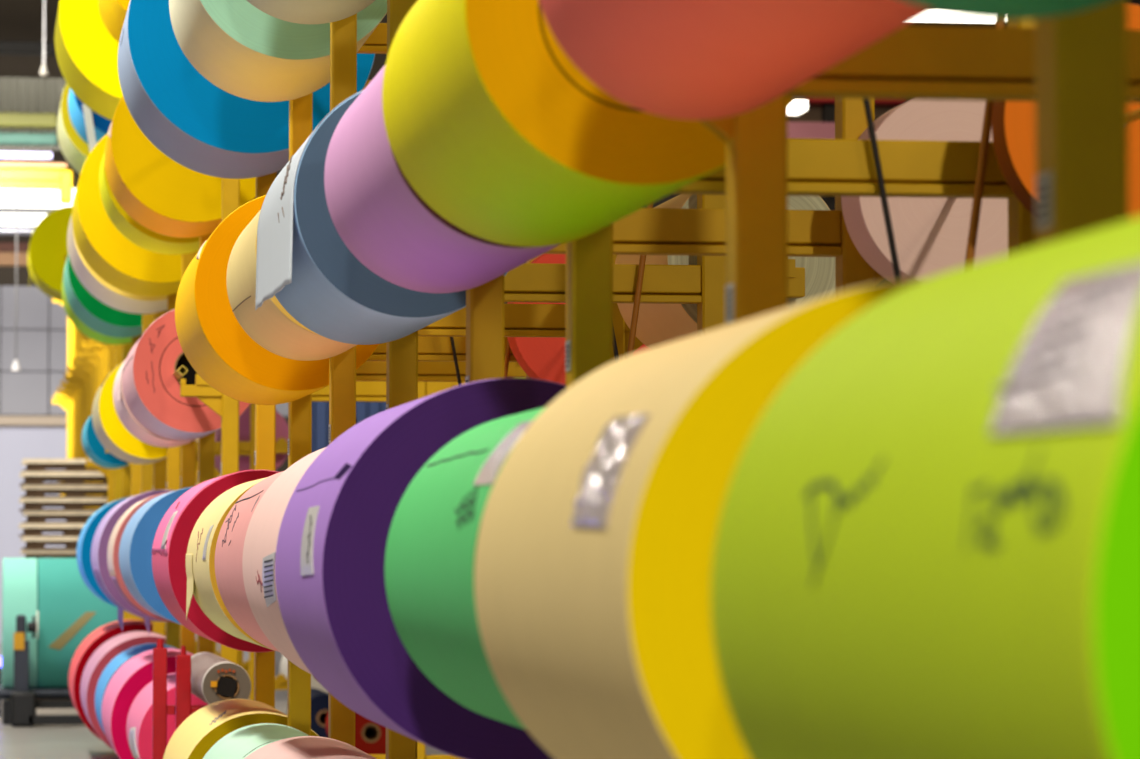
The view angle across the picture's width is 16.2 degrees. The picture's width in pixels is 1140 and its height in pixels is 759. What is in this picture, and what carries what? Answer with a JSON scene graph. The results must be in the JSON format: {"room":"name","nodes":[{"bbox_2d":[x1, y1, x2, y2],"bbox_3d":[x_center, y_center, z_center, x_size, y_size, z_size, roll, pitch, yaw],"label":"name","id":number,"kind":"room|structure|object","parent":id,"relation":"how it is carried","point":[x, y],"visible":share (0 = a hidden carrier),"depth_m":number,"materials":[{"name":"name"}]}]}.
{"room":"paper roll warehouse","nodes":[
{"label":"paper roll warehouse","id":0,"kind":"room"},
{"bbox_2d":[0,41,55,55],"bbox_3d":[-10.771,-5.579,66.986,7.485,0.204,0.300,0,-2,-8],"label":"roof purlin","id":1,"kind":"structure","parent":0,"point":[6,47],"depth_m":67.09,"materials":[{"name":"black metal"}]},
{"bbox_2d":[0,643,448,758],"bbox_3d":[5.209,3.243,33.012,48.000,0.200,88.000,0,-2,-8],"label":"floor","id":2,"kind":"structure","parent":0,"point":[37,741],"depth_m":36.59,"materials":[{"name":"concrete"}]},
{"bbox_2d":[0,611,84,726],"bbox_3d":[-4.865,2.880,40.196,1.732,1.130,1.880,0,-2,-8],"label":"stand","id":3,"kind":"object","parent":2,"relation":"on","point":[19,703],"visible":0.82,"depth_m":39.37,"materials":[{"name":"metal"}]},
{"bbox_2d":[2,558,36,687],"bbox_3d":[-5.581,2.510,40.551,0.348,1.400,1.400,0,-2,-8],"label":"paper roll","id":4,"kind":"object","parent":3,"relation":"on","point":[19,575],"visible":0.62,"depth_m":39.96,"materials":[{"name":"paper"}]},
{"bbox_2d":[37,558,165,687],"bbox_3d":[-4.714,2.515,40.676,1.396,1.400,1.406,0,-2,-8],"label":"paper roll","id":5,"kind":"object","parent":3,"relation":"on","point":[68,610],"visible":0.19,"depth_m":39.99,"materials":[{"name":"paper"}]},
{"bbox_2d":[36,699,70,699],"bbox_3d":[-5.575,3.579,45.084,1.200,0.144,1.080,0,-2,-8],"label":"pallet","id":6,"kind":"object","parent":2,"relation":"on","point":[36,699],"visible":0.02,"depth_m":44.56,"materials":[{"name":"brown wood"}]},
{"bbox_3d":[-5.606,3.435,45.109,1.200,0.144,1.080,0,-2,-8],"label":"pallet","id":7,"kind":"object","parent":6,"relation":"on","visible":0},
{"bbox_3d":[-5.589,3.290,45.101,1.200,0.144,1.080,0,-2,-8],"label":"pallet","id":8,"kind":"object","parent":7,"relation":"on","visible":0},
{"bbox_3d":[-5.599,3.147,45.133,1.200,0.144,1.080,0,-2,-8],"label":"pallet","id":9,"kind":"object","parent":8,"relation":"on","visible":0},
{"bbox_3d":[-5.597,3.002,45.124,1.200,0.144,1.080,0,-2,-8],"label":"pallet","id":10,"kind":"object","parent":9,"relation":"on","visible":0},
{"bbox_3d":[-5.593,2.857,45.125,1.200,0.144,1.080,0,-2,-8],"label":"pallet","id":11,"kind":"object","parent":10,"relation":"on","visible":0},
{"bbox_3d":[-5.567,2.714,45.158,1.200,0.144,1.080,0,-2,-8],"label":"pallet","id":12,"kind":"object","parent":11,"relation":"on","visible":0},
{"bbox_3d":[-5.592,2.568,45.128,1.200,0.144,1.080,0,-2,-8],"label":"pallet","id":13,"kind":"object","parent":12,"relation":"on","visible":0},
{"bbox_3d":[-5.570,2.424,45.138,1.200,0.144,1.080,0,-2,-8],"label":"pallet","id":14,"kind":"object","parent":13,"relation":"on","visible":0},
{"bbox_3d":[-5.617,2.280,45.165,1.200,0.144,1.080,0,-2,-8],"label":"pallet","id":15,"kind":"object","parent":14,"relation":"on","visible":0},
{"bbox_3d":[-5.592,2.135,45.172,1.200,0.144,1.080,0,-2,-8],"label":"pallet","id":16,"kind":"object","parent":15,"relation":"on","visible":0},
{"bbox_2d":[21,549,76,559],"bbox_3d":[-5.593,1.991,45.180,1.200,0.144,1.080,0,-2,-8],"label":"pallet","id":17,"kind":"object","parent":16,"relation":"on","point":[29,553],"visible":0.32,"depth_m":44.62,"materials":[{"name":"brown wood"}]},
{"bbox_2d":[21,536,78,548],"bbox_3d":[-5.586,1.845,45.158,1.200,0.144,1.080,0,-2,-8],"label":"pallet","id":18,"kind":"object","parent":17,"relation":"on","point":[32,542],"visible":0.59,"depth_m":44.60,"materials":[{"name":"brown wood"}]},
{"bbox_2d":[19,523,85,536],"bbox_3d":[-5.614,1.702,45.176,1.200,0.144,1.080,0,-2,-8],"label":"pallet","id":19,"kind":"object","parent":18,"relation":"on","point":[29,529],"visible":0.55,"depth_m":44.64,"materials":[{"name":"brown wood"}]},
{"bbox_2d":[22,510,95,522],"bbox_3d":[-5.579,1.558,45.201,1.200,0.144,1.080,0,-2,-8],"label":"pallet","id":20,"kind":"object","parent":19,"relation":"on","point":[33,516],"visible":0.58,"depth_m":44.66,"materials":[{"name":"brown wood"}]},
{"bbox_2d":[19,497,106,510],"bbox_3d":[-5.610,1.413,45.191,1.200,0.144,1.080,0,-2,-8],"label":"pallet","id":21,"kind":"object","parent":20,"relation":"on","point":[30,503],"visible":0.66,"depth_m":44.67,"materials":[{"name":"brown wood"}]},
{"bbox_2d":[21,484,106,497],"bbox_3d":[-5.593,1.268,45.195,1.200,0.144,1.080,0,-2,-8],"label":"pallet","id":22,"kind":"object","parent":21,"relation":"on","point":[38,491],"visible":0.59,"depth_m":44.67,"materials":[{"name":"brown wood"}]},
{"bbox_2d":[20,471,107,485],"bbox_3d":[-5.605,1.123,45.191,1.200,0.144,1.080,0,-2,-8],"label":"pallet","id":23,"kind":"object","parent":22,"relation":"on","point":[30,478],"visible":0.66,"depth_m":44.67,"materials":[{"name":"brown wood"}]},
{"bbox_2d":[22,459,98,471],"bbox_3d":[-5.587,0.980,45.225,1.200,0.144,1.080,0,-2,-8],"label":"pallet","id":24,"kind":"object","parent":23,"relation":"on","point":[32,465],"visible":0.6,"depth_m":44.69,"materials":[{"name":"brown wood"}]},
{"bbox_2d":[60,330,81,482],"bbox_3d":[-6.478,0.866,57.661,1.716,6.625,0.117,0,-2,-8],"label":"frame","id":25,"kind":"object","parent":2,"relation":"on","point":[73,387],"visible":0.03,"depth_m":57.54,"materials":[{"name":"metal"}]},
{"bbox_2d":[28,206,71,301],"bbox_3d":[-7.037,-1.756,56.538,1.235,1.231,2.168,0,-2,-8],"label":"paper roll","id":26,"kind":"object","parent":25,"relation":"on","point":[48,247],"visible":0.41,"depth_m":55.48,"materials":[{"name":"paper"}]},
{"bbox_2d":[141,313,153,623],"bbox_3d":[-3.771,-0.094,34.887,0.401,6.625,0.117,0,-2,-8],"label":"frame","id":27,"kind":"object","parent":2,"relation":"on","point":[147,319],"visible":0.05,"depth_m":34.80,"materials":[{"name":"yellow metal"}]},
{"bbox_2d":[63,254,141,337],"bbox_3d":[-4.007,-0.971,36.105,1.078,1.078,2.298,0,-2,-8],"label":"paper roll","id":28,"kind":"object","parent":27,"relation":"on","point":[99,317],"visible":0.17,"depth_m":35.37,"materials":[{"name":"paper"}]},
{"bbox_2d":[153,310,166,635],"bbox_3d":[-3.428,-0.191,32.574,0.401,6.625,0.117,0,-2,-8],"label":"frame","id":29,"kind":"object","parent":2,"relation":"on","point":[159,468],"visible":0.03,"depth_m":32.49,"materials":[{"name":"yellow"}]},
{"bbox_2d":[76,497,129,606],"bbox_3d":[-3.669,1.465,33.652,0.939,0.939,2.233,0,-2,-8],"label":"paper roll","id":30,"kind":"object","parent":29,"relation":"on","point":[83,553],"visible":0.16,"depth_m":32.59,"materials":[{"name":"paper"}]},
{"bbox_2d":[67,215,166,313],"bbox_3d":[-3.327,-1.172,31.447,1.194,1.194,2.233,0,-2,-8],"label":"paper roll","id":31,"kind":"object","parent":29,"relation":"on","point":[115,298],"visible":0.09,"depth_m":31.33,"materials":[{"name":"paper"}]},
{"bbox_2d":[68,620,165,739],"bbox_3d":[-3.669,2.555,33.606,1.040,1.040,2.233,0,-2,-8],"label":"paper roll","id":32,"kind":"object","parent":29,"relation":"on","point":[93,641],"visible":0.21,"depth_m":32.78,"materials":[{"name":"paper"}]},
{"bbox_2d":[92,363,166,463],"bbox_3d":[-3.330,0.250,31.386,0.798,0.798,2.233,0,-2,-8],"label":"paper roll","id":33,"kind":"object","parent":29,"relation":"on","point":[112,434],"visible":0.23,"depth_m":30.28,"materials":[{"name":"paper"}]},
{"bbox_2d":[166,293,180,649],"bbox_3d":[-3.086,-0.289,30.261,0.401,6.625,0.117,0,-2,-8],"label":"frame","id":34,"kind":"object","parent":2,"relation":"on","point":[173,453],"visible":0.13,"depth_m":30.17,"materials":[{"name":"yellow metal"}]},
{"bbox_2d":[55,0,122,120],"bbox_3d":[-3.326,-2.810,31.516,1.417,1.417,2.233,0,-2,-8],"label":"paper roll","id":35,"kind":"object","parent":34,"relation":"on","point":[86,51],"visible":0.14,"depth_m":30.89,"materials":[{"name":"paper"}]},
{"bbox_2d":[80,631,165,749],"bbox_3d":[-3.329,2.463,31.293,0.949,0.949,2.233,0,-2,-8],"label":"paper roll","id":36,"kind":"object","parent":34,"relation":"on","point":[114,646],"visible":0.11,"depth_m":30.47,"materials":[{"name":"paper"}]},
{"bbox_2d":[152,639,206,758],"bbox_3d":[-2.040,2.054,21.992,0.492,1.247,0.450,0,-2,-8],"label":"stand","id":37,"kind":"object","parent":2,"relation":"on","point":[183,708],"visible":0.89,"depth_m":22.11,"materials":[{"name":"red metal"}]},
{"bbox_2d":[191,652,250,703],"bbox_3d":[-1.970,1.671,22.206,0.266,0.266,2.116,0,-2,-8],"label":"paper roll","id":38,"kind":"object","parent":37,"relation":"on","point":[214,678],"visible":0.84,"depth_m":21.18,"materials":[{"name":"paper"}]},
{"bbox_2d":[120,342,248,674],"bbox_3d":[-3.824,0.110,39.737,1.716,6.625,0.117,0,-2,-8],"label":"frame","id":39,"kind":"object","parent":2,"relation":"on","point":[126,470],"visible":0.02,"depth_m":39.56,"materials":[{"name":"yellow"}]},
{"bbox_2d":[82,415,128,468],"bbox_3d":[-4.372,0.544,38.421,0.603,0.603,2.298,0,-2,-8],"label":"paper roll","id":40,"kind":"object","parent":39,"relation":"on","point":[92,446],"visible":0.21,"depth_m":37.32,"materials":[{"name":"paper"}]},
{"bbox_2d":[180,251,196,654],"bbox_3d":[-2.772,-0.378,28.141,0.401,6.625,0.117,0,-2,-8],"label":"frame","id":41,"kind":"object","parent":2,"relation":"on","point":[188,451],"visible":0.12,"depth_m":28.06,"materials":[{"name":"yellow"}]},
{"bbox_2d":[98,0,129,41],"bbox_3d":[-2.998,-2.903,29.299,0.855,0.855,2.038,0,-2,-8],"label":"paper roll","id":42,"kind":"object","parent":41,"relation":"on","point":[112,12],"visible":0.12,"depth_m":29.31,"materials":[{"name":"paper"}]},
{"bbox_2d":[91,490,174,631],"bbox_3d":[-2.998,1.320,29.121,0.930,1.009,2.038,0,-2,-8],"label":"paper roll","id":43,"kind":"object","parent":41,"relation":"on","point":[102,535],"visible":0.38,"depth_m":28.17,"materials":[{"name":"paper"}]},
{"bbox_2d":[72,134,198,296],"bbox_3d":[-3.009,-1.269,29.229,1.209,1.209,2.038,0,-2,-8],"label":"paper roll","id":44,"kind":"object","parent":41,"relation":"on","point":[131,268],"visible":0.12,"depth_m":28.57,"materials":[{"name":"paper"}]},
{"bbox_2d":[95,643,176,732],"bbox_3d":[-2.998,2.368,29.077,0.858,0.858,2.038,0,-2,-8],"label":"paper roll","id":45,"kind":"object","parent":41,"relation":"on","point":[119,660],"visible":0.11,"depth_m":29.05,"materials":[{"name":"paper"}]},
{"bbox_2d":[105,197,287,699],"bbox_3d":[-3.472,0.010,37.360,1.716,6.625,0.117,0,-2,-8],"label":"frame","id":46,"kind":"object","parent":2,"relation":"on","point":[246,448],"visible":0.07,"depth_m":37.31,"materials":[{"name":"yellow"}]},
{"bbox_2d":[57,83,89,173],"bbox_3d":[-4.364,-2.512,38.551,1.117,1.117,2.298,0,-2,-8],"label":"paper roll","id":47,"kind":"object","parent":46,"relation":"on","point":[74,148],"visible":0.1,"depth_m":37.63,"materials":[{"name":"paper"}]},
{"bbox_2d":[68,88,111,152],"bbox_3d":[-4.016,-2.545,36.170,0.990,1.127,2.298,0,-2,-8],"label":"paper roll","id":48,"kind":"object","parent":46,"relation":"on","point":[90,126],"visible":0.1,"depth_m":35.53,"materials":[{"name":"paper"}]},
{"bbox_2d":[62,281,131,344],"bbox_3d":[-4.362,-0.872,38.482,1.037,1.037,2.298,0,-2,-8],"label":"paper roll","id":49,"kind":"object","parent":46,"relation":"on","point":[74,319],"visible":0.12,"depth_m":38.13,"materials":[{"name":"paper"}]},
{"bbox_2d":[215,405,287,471],"bbox_3d":[-3.113,0.613,38.604,0.676,0.676,2.298,0,-2,-8],"label":"paper roll","id":50,"kind":"object","parent":46,"relation":"on","point":[244,419],"visible":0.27,"depth_m":37.53,"materials":[{"name":"paper"}]},
{"bbox_2d":[198,233,214,653],"bbox_3d":[-2.439,-0.473,25.893,0.401,6.625,0.117,0,-2,-8],"label":"frame","id":51,"kind":"object","parent":2,"relation":"on","point":[206,445],"visible":0.12,"depth_m":25.81,"materials":[{"name":"yellow"}]},
{"bbox_2d":[107,491,172,635],"bbox_3d":[-2.677,1.236,26.936,0.862,0.947,2.168,0,-2,-8],"label":"paper roll","id":52,"kind":"object","parent":51,"relation":"on","point":[116,535],"visible":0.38,"depth_m":26.05,"materials":[{"name":"paper"}]},
{"bbox_2d":[101,648,192,758],"bbox_3d":[-2.676,2.273,26.893,0.884,0.884,2.168,0,-2,-8],"label":"paper roll","id":53,"kind":"object","parent":51,"relation":"on","point":[136,673],"visible":0.14,"depth_m":25.95,"materials":[{"name":"paper"}]},
{"bbox_2d":[99,152,198,254],"bbox_3d":[-2.675,-1.356,27.046,1.004,1.004,2.168,0,-2,-8],"label":"paper roll","id":54,"kind":"object","parent":51,"relation":"on","point":[132,230],"visible":0.13,"depth_m":26.43,"materials":[{"name":"paper"}]},
{"bbox_2d":[113,360,194,446],"bbox_3d":[-2.681,0.064,26.985,0.749,0.744,2.168,0,-2,-8],"label":"paper roll","id":55,"kind":"object","parent":51,"relation":"on","point":[126,417],"visible":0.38,"depth_m":26.84,"materials":[{"name":"paper"}]},
{"bbox_2d":[311,688,327,737],"bbox_3d":[-2.325,3.087,36.847,0.434,0.434,1.631,0,-2,-8],"label":"paper roll","id":56,"kind":"object","parent":2,"relation":"on","point":[319,699],"visible":0.33,"depth_m":36.04,"materials":[{"name":"paper"}]},
{"bbox_2d":[180,178,464,758],"bbox_3d":[-1.433,-0.570,23.589,1.716,6.625,0.138,0,-2,-8],"label":"frame","id":57,"kind":"object","parent":2,"relation":"on","point":[226,407],"visible":0.19,"depth_m":23.45,"materials":[{"name":"yellow metal"}]},
{"bbox_2d":[119,487,192,623],"bbox_3d":[-2.332,1.088,24.620,0.830,0.830,2.311,0,-2,-8],"label":"paper roll","id":58,"kind":"object","parent":57,"relation":"on","point":[136,543],"visible":0.2,"depth_m":23.65,"materials":[{"name":"paper"}]},
{"bbox_2d":[126,673,208,758],"bbox_3d":[-2.338,2.180,24.573,0.713,0.709,2.311,0,-2,-8],"label":"paper roll","id":59,"kind":"object","parent":57,"relation":"on","point":[140,715],"visible":0.28,"depth_m":23.65,"materials":[{"name":"paper"}]},
{"bbox_2d":[105,96,255,237],"bbox_3d":[-2.338,-1.456,24.726,1.026,1.020,2.311,0,-2,-8],"label":"paper roll","id":60,"kind":"object","parent":57,"relation":"on","point":[166,197],"visible":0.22,"depth_m":24.41,"materials":[{"name":"paper"}]},
{"bbox_2d":[122,309,249,440],"bbox_3d":[-2.337,-0.035,24.666,0.767,0.767,2.311,0,-2,-8],"label":"paper roll","id":61,"kind":"object","parent":57,"relation":"on","point":[153,370],"visible":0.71,"depth_m":24.01,"materials":[{"name":"paper"}]},
{"bbox_2d":[326,712,385,753],"bbox_3d":[-1.760,2.943,33.747,0.460,0.460,1.696,0,-2,-8],"label":"paper roll","id":62,"kind":"object","parent":2,"relation":"on","point":[370,736],"visible":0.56,"depth_m":32.91,"materials":[{"name":"paper"}]},
{"bbox_2d":[254,80,525,707],"bbox_3d":[-1.007,-0.691,20.715,1.716,6.625,0.117,0,-2,-8],"label":"frame","id":63,"kind":"object","parent":2,"relation":"on","point":[428,371],"visible":0.11,"depth_m":20.54,"materials":[{"name":"yellow metal"}]},
{"bbox_2d":[287,23,541,735],"bbox_3d":[-0.678,-0.785,18.488,1.716,6.625,0.138,0,-2,-8],"label":"frame","id":64,"kind":"object","parent":2,"relation":"on","point":[445,349],"visible":0.06,"depth_m":18.37,"materials":[{"name":"yellow metal"}]},
{"bbox_2d":[152,469,278,651],"bbox_3d":[-1.565,0.878,19.431,0.855,0.854,2.136,0,-2,-8],"label":"paper roll","id":65,"kind":"object","parent":64,"relation":"on","point":[173,533],"visible":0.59,"depth_m":18.63,"materials":[{"name":"paper"}]},
{"bbox_2d":[163,699,319,758],"bbox_3d":[-1.563,1.959,19.386,0.765,0.765,2.136,0,-2,-8],"label":"paper roll","id":66,"kind":"object","parent":64,"relation":"on","point":[206,726],"visible":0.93,"depth_m":18.82,"materials":[{"name":"paper"}]},
{"bbox_2d":[118,0,374,178],"bbox_3d":[-1.568,-1.676,19.539,1.206,1.205,2.136,0,-2,-8],"label":"paper roll","id":67,"kind":"object","parent":64,"relation":"on","point":[207,129],"visible":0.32,"depth_m":19.24,"materials":[{"name":"paper"}]},
{"bbox_2d":[328,13,642,746],"bbox_3d":[-0.361,-0.875,16.352,1.716,6.625,0.117,0,-2,-8],"label":"frame","id":68,"kind":"object","parent":2,"relation":"on","point":[520,320],"visible":0.15,"depth_m":16.23,"materials":[{"name":"yellow metal"}]},
{"bbox_2d":[186,477,274,650],"bbox_3d":[-1.242,0.787,17.250,0.746,0.742,2.064,0,-2,-8],"label":"paper roll","id":69,"kind":"object","parent":68,"relation":"on","point":[200,556],"visible":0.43,"depth_m":16.88,"materials":[{"name":"paper"}]},
{"bbox_2d":[203,723,308,758],"bbox_3d":[-1.238,1.864,17.206,0.686,0.686,2.064,0,-2,-8],"label":"paper roll","id":70,"kind":"object","parent":68,"relation":"on","point":[240,743],"visible":0.56,"depth_m":17.42,"materials":[{"name":"paper"}]},
{"bbox_2d":[175,195,378,404],"bbox_3d":[-1.243,-0.340,17.298,0.833,0.833,2.064,0,-2,-8],"label":"paper roll","id":71,"kind":"object","parent":68,"relation":"on","point":[211,338],"visible":0.23,"depth_m":16.61,"materials":[{"name":"paper"}]},
{"bbox_2d":[169,0,386,101],"bbox_3d":[-1.237,-1.764,17.358,0.912,0.912,2.064,0,-2,-8],"label":"paper roll","id":72,"kind":"object","parent":68,"relation":"on","point":[247,52],"visible":0.69,"depth_m":16.94,"materials":[{"name":"paper"}]},
{"bbox_2d":[226,210,356,360],"bbox_3d":[-0.915,-0.436,15.087,0.646,0.646,2.197,0,-2,-8],"label":"paper roll","id":73,"kind":"object","parent":68,"relation":"on","point":[270,326],"visible":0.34,"depth_m":15.11,"materials":[{"name":"paper"}]},
{"bbox_2d":[507,254,648,384],"bbox_3d":[0.201,-0.312,17.510,0.720,0.720,2.064,0,-2,-8],"label":"paper roll","id":74,"kind":"object","parent":68,"relation":"on","point":[542,358],"visible":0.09,"depth_m":18.22,"materials":[{"name":"paper"}]},
{"bbox_2d":[386,0,804,758],"bbox_3d":[-0.023,-0.971,14.065,1.716,6.625,0.138,0,-2,-8],"label":"frame","id":75,"kind":"object","parent":2,"relation":"on","point":[703,284],"visible":0.17,"depth_m":14.02,"materials":[{"name":"yellow"}]},
{"bbox_2d":[215,471,283,651],"bbox_3d":[-0.913,0.689,15.040,0.748,0.748,2.197,0,-2,-8],"label":"paper roll","id":76,"kind":"object","parent":75,"relation":"on","point":[231,538],"visible":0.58,"depth_m":15.01,"materials":[{"name":"paper"}]},
{"bbox_2d":[244,736,376,758],"bbox_3d":[-0.918,1.781,14.993,0.813,0.813,2.197,0,-2,-8],"label":"paper roll","id":77,"kind":"object","parent":75,"relation":"on","point":[300,747],"visible":1,"depth_m":15.08,"materials":[{"name":"paper"}]},
{"bbox_2d":[247,0,374,23],"bbox_3d":[-0.910,-1.856,15.147,0.789,0.789,2.197,0,-2,-8],"label":"paper roll","id":78,"kind":"object","parent":75,"relation":"on","point":[294,11],"visible":1,"depth_m":15.76,"materials":[{"name":"paper"}]},
{"bbox_2d":[615,194,834,347],"bbox_3d":[0.507,-0.390,15.295,0.645,0.645,2.197,0,-2,-8],"label":"paper roll","id":79,"kind":"object","parent":75,"relation":"on","point":[657,324],"visible":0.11,"depth_m":14.29,"materials":[{"name":"paper"}]},
{"bbox_2d":[465,98,883,383],"bbox_3d":[0.314,-1.067,11.794,1.716,6.625,0.117,0,-2,-8],"label":"frame","id":80,"kind":"object","parent":2,"relation":"on","point":[646,231],"visible":0.1,"depth_m":11.74,"materials":[{"name":"yellow metal"}]},
{"bbox_2d":[242,447,325,673],"bbox_3d":[-0.579,0.590,12.760,0.838,0.832,2.202,0,-2,-8],"label":"paper roll","id":81,"kind":"object","parent":80,"relation":"on","point":[260,543],"visible":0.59,"depth_m":12.80,"materials":[{"name":"paper"}]},
{"bbox_2d":[255,90,507,344],"bbox_3d":[-0.572,-0.524,12.808,0.737,0.728,2.202,0,-2,-8],"label":"paper roll","id":82,"kind":"object","parent":80,"relation":"on","point":[302,260],"visible":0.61,"depth_m":12.22,"materials":[{"name":"paper"}]},
{"bbox_2d":[324,64,559,292],"bbox_3d":[-0.253,-0.613,10.672,0.658,0.658,1.907,0,-2,-8],"label":"paper roll","id":83,"kind":"object","parent":80,"relation":"on","point":[373,207],"visible":0.19,"depth_m":10.52,"materials":[{"name":"paper"}]},
{"bbox_2d":[565,19,1035,389],"bbox_3d":[0.610,-1.151,9.793,1.716,6.625,0.138,0,-2,-8],"label":"frame","id":84,"kind":"object","parent":2,"relation":"on","point":[873,167],"visible":0.11,"depth_m":9.75,"materials":[{"name":"yellow metal"}]},
{"bbox_2d":[275,378,565,758],"bbox_3d":[-0.257,0.504,10.624,0.958,0.952,1.907,0,-2,-8],"label":"paper roll","id":85,"kind":"object","parent":84,"relation":"on","point":[336,523],"visible":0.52,"depth_m":9.80,"materials":[{"name":"paper"}]},
{"bbox_2d":[841,99,1007,280],"bbox_3d":[1.209,-0.574,10.887,0.581,0.581,1.907,0,-2,-8],"label":"paper roll","id":86,"kind":"object","parent":84,"relation":"on","point":[931,234],"visible":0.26,"depth_m":11.52,"materials":[{"name":"paper"}]},
{"bbox_2d":[788,97,905,209],"bbox_3d":[2.962,0.198,44.670,1.668,6.866,0.850,0,-2,-8],"label":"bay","id":87,"kind":"object","parent":2,"relation":"on","point":[817,122],"visible":0.1,"depth_m":44.84,"materials":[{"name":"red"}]},
{"bbox_2d":[698,25,1139,325],"bbox_3d":[0.916,-1.238,7.725,1.716,6.625,0.117,0,-2,-8],"label":"frame","id":88,"kind":"object","parent":2,"relation":"on","point":[910,62],"visible":0.12,"depth_m":7.61,"materials":[{"name":"yellow metal"}]},
{"bbox_2d":[385,406,546,729],"bbox_3d":[0.042,0.411,8.590,0.731,0.731,1.997,0,-2,-8],"label":"paper roll","id":89,"kind":"object","parent":88,"relation":"on","point":[433,535],"visible":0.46,"depth_m":8.41,"materials":[{"name":"paper"}]},
{"bbox_2d":[382,0,793,246],"bbox_3d":[0.041,-0.710,8.637,0.710,0.710,1.997,0,-2,-8],"label":"paper roll","id":90,"kind":"object","parent":88,"relation":"on","point":[488,119],"visible":0.67,"depth_m":8.09,"materials":[{"name":"paper"}]},
{"bbox_2d":[992,3,1139,219],"bbox_3d":[1.421,-0.648,8.838,0.572,0.572,1.997,0,-2,-8],"label":"paper roll","id":91,"kind":"object","parent":88,"relation":"on","point":[1013,122],"visible":0.12,"depth_m":9.53,"materials":[{"name":"paper"}]},
{"bbox_2d":[1035,0,1128,245],"bbox_3d":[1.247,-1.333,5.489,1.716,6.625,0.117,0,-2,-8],"label":"post","id":92,"kind":"object","parent":2,"relation":"on","point":[1082,169],"visible":0.31,"depth_m":5.31,"materials":[{"name":"yellow"}]},
{"bbox_2d":[474,279,923,758],"bbox_3d":[0.361,0.326,6.432,0.854,0.854,2.155,0,-2,-8],"label":"paper roll","id":93,"kind":"object","parent":92,"relation":"on","point":[596,539],"visible":0.47,"depth_m":5.67,"materials":[{"name":"paper"}]},
{"bbox_2d":[539,0,932,119],"bbox_3d":[0.354,-0.809,6.479,0.596,0.596,2.155,0,-2,-8],"label":"paper roll","id":94,"kind":"object","parent":92,"relation":"on","point":[676,59],"visible":1,"depth_m":6.61,"materials":[{"name":"paper"}]},
{"bbox_2d":[711,217,1139,758],"bbox_3d":[0.695,0.236,4.190,0.838,0.837,2.168,0,-2,-8],"label":"paper roll","id":95,"kind":"object","parent":92,"relation":"on","point":[927,542],"visible":1,"depth_m":3.84,"materials":[{"name":"paper"}]},
{"bbox_2d":[994,276,1123,393],"bbox_3d":[0.443,-0.040,3.610,0.078,0.100,0.237,0,-2,-8],"label":"label","id":96,"kind":"object","parent":95,"relation":"attached to","point":[1047,355],"depth_m":3.59,"materials":[{"name":"grey"}]},
{"bbox_2d":[906,0,1113,19],"bbox_3d":[0.693,-0.891,4.237,0.783,0.783,2.168,0,-2,-8],"label":"paper roll","id":97,"kind":"object","parent":92,"relation":"on","point":[985,9],"visible":1,"depth_m":5.06,"materials":[{"name":"paper"}]},
{"bbox_2d":[0,0,1139,471],"bbox_3d":[-1.105,-1.555,75.937,48.000,13.000,0.300,0,-2,-8],"label":"wall","id":98,"kind":"structure","parent":0,"point":[20,20],"depth_m":74.66,"materials":[{"name":"white paint"}]},
{"bbox_2d":[0,77,66,149],"bbox_3d":[-10.841,-4.508,67.413,7.485,1.221,0.066,0,-2,-8],"label":"sheeting","id":99,"kind":"object","parent":98,"relation":"attached to","point":[17,95],"visible":0.3,"depth_m":67.66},
{"bbox_2d":[0,112,56,128],"bbox_3d":[-11.587,-4.385,67.108,5.920,0.237,0.280,0,-2,-8],"label":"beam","id":100,"kind":"structure","parent":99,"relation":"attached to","point":[7,119],"depth_m":67.33,"materials":[{"name":"yellow metal"}]},
{"bbox_2d":[0,132,56,145],"bbox_3d":[-11.587,-4.072,67.095,5.920,0.186,0.280,0,-2,-8],"label":"cladding","id":101,"kind":"object","parent":99,"relation":"attached to","point":[6,138],"visible":0.95,"depth_m":67.33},
{"bbox_2d":[0,416,66,425],"bbox_3d":[-15.158,0.736,73.456,19.500,0.186,0.300,0,-2,-8],"label":"trim","id":102,"kind":"structure","parent":98,"relation":"attached to","point":[4,420],"depth_m":74.08,"materials":[{"name":"beige wood"}]},
{"bbox_2d":[0,189,75,225],"bbox_3d":[-15.616,-3.235,73.647,18.600,0.728,0.120,0,-2,-8],"label":"window","id":103,"kind":"structure","parent":98,"relation":"in","point":[33,205],"depth_m":74.46,"materials":[{"name":"white glass"}]},
{"bbox_2d":[0,426,219,642],"bbox_3d":[-15.176,2.830,73.487,19.500,4.033,0.060,0,-2,-8],"label":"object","id":104,"kind":"structure","parent":98,"relation":"attached to","point":[17,443],"depth_m":74.22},
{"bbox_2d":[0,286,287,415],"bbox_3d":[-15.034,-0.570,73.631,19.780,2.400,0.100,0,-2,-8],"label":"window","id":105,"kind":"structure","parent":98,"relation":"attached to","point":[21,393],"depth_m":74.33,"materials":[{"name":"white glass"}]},
{"bbox_2d":[312,402,385,452],"bbox_3d":[-2.557,2.124,75.345,5.200,5.600,0.140,0,-2,-8],"label":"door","id":106,"kind":"structure","parent":98,"relation":"in","point":[320,407],"depth_m":75.04,"materials":[{"name":"blue metal"}]},
{"bbox_3d":[5.209,-9.946,33.567,48.000,0.200,88.000,0,-2,-8],"label":"ceiling","id":107,"kind":"structure","parent":0,"visible":0},
{"bbox_2d":[0,162,71,203],"bbox_3d":[-10.496,-5.705,63.440,5.189,5.759,0.600,0,-2,-8],"label":"girder","id":108,"kind":"object","parent":107,"relation":"hanging from","point":[13,175],"visible":1,"depth_m":63.47,"materials":[{"name":"yellow metal"}]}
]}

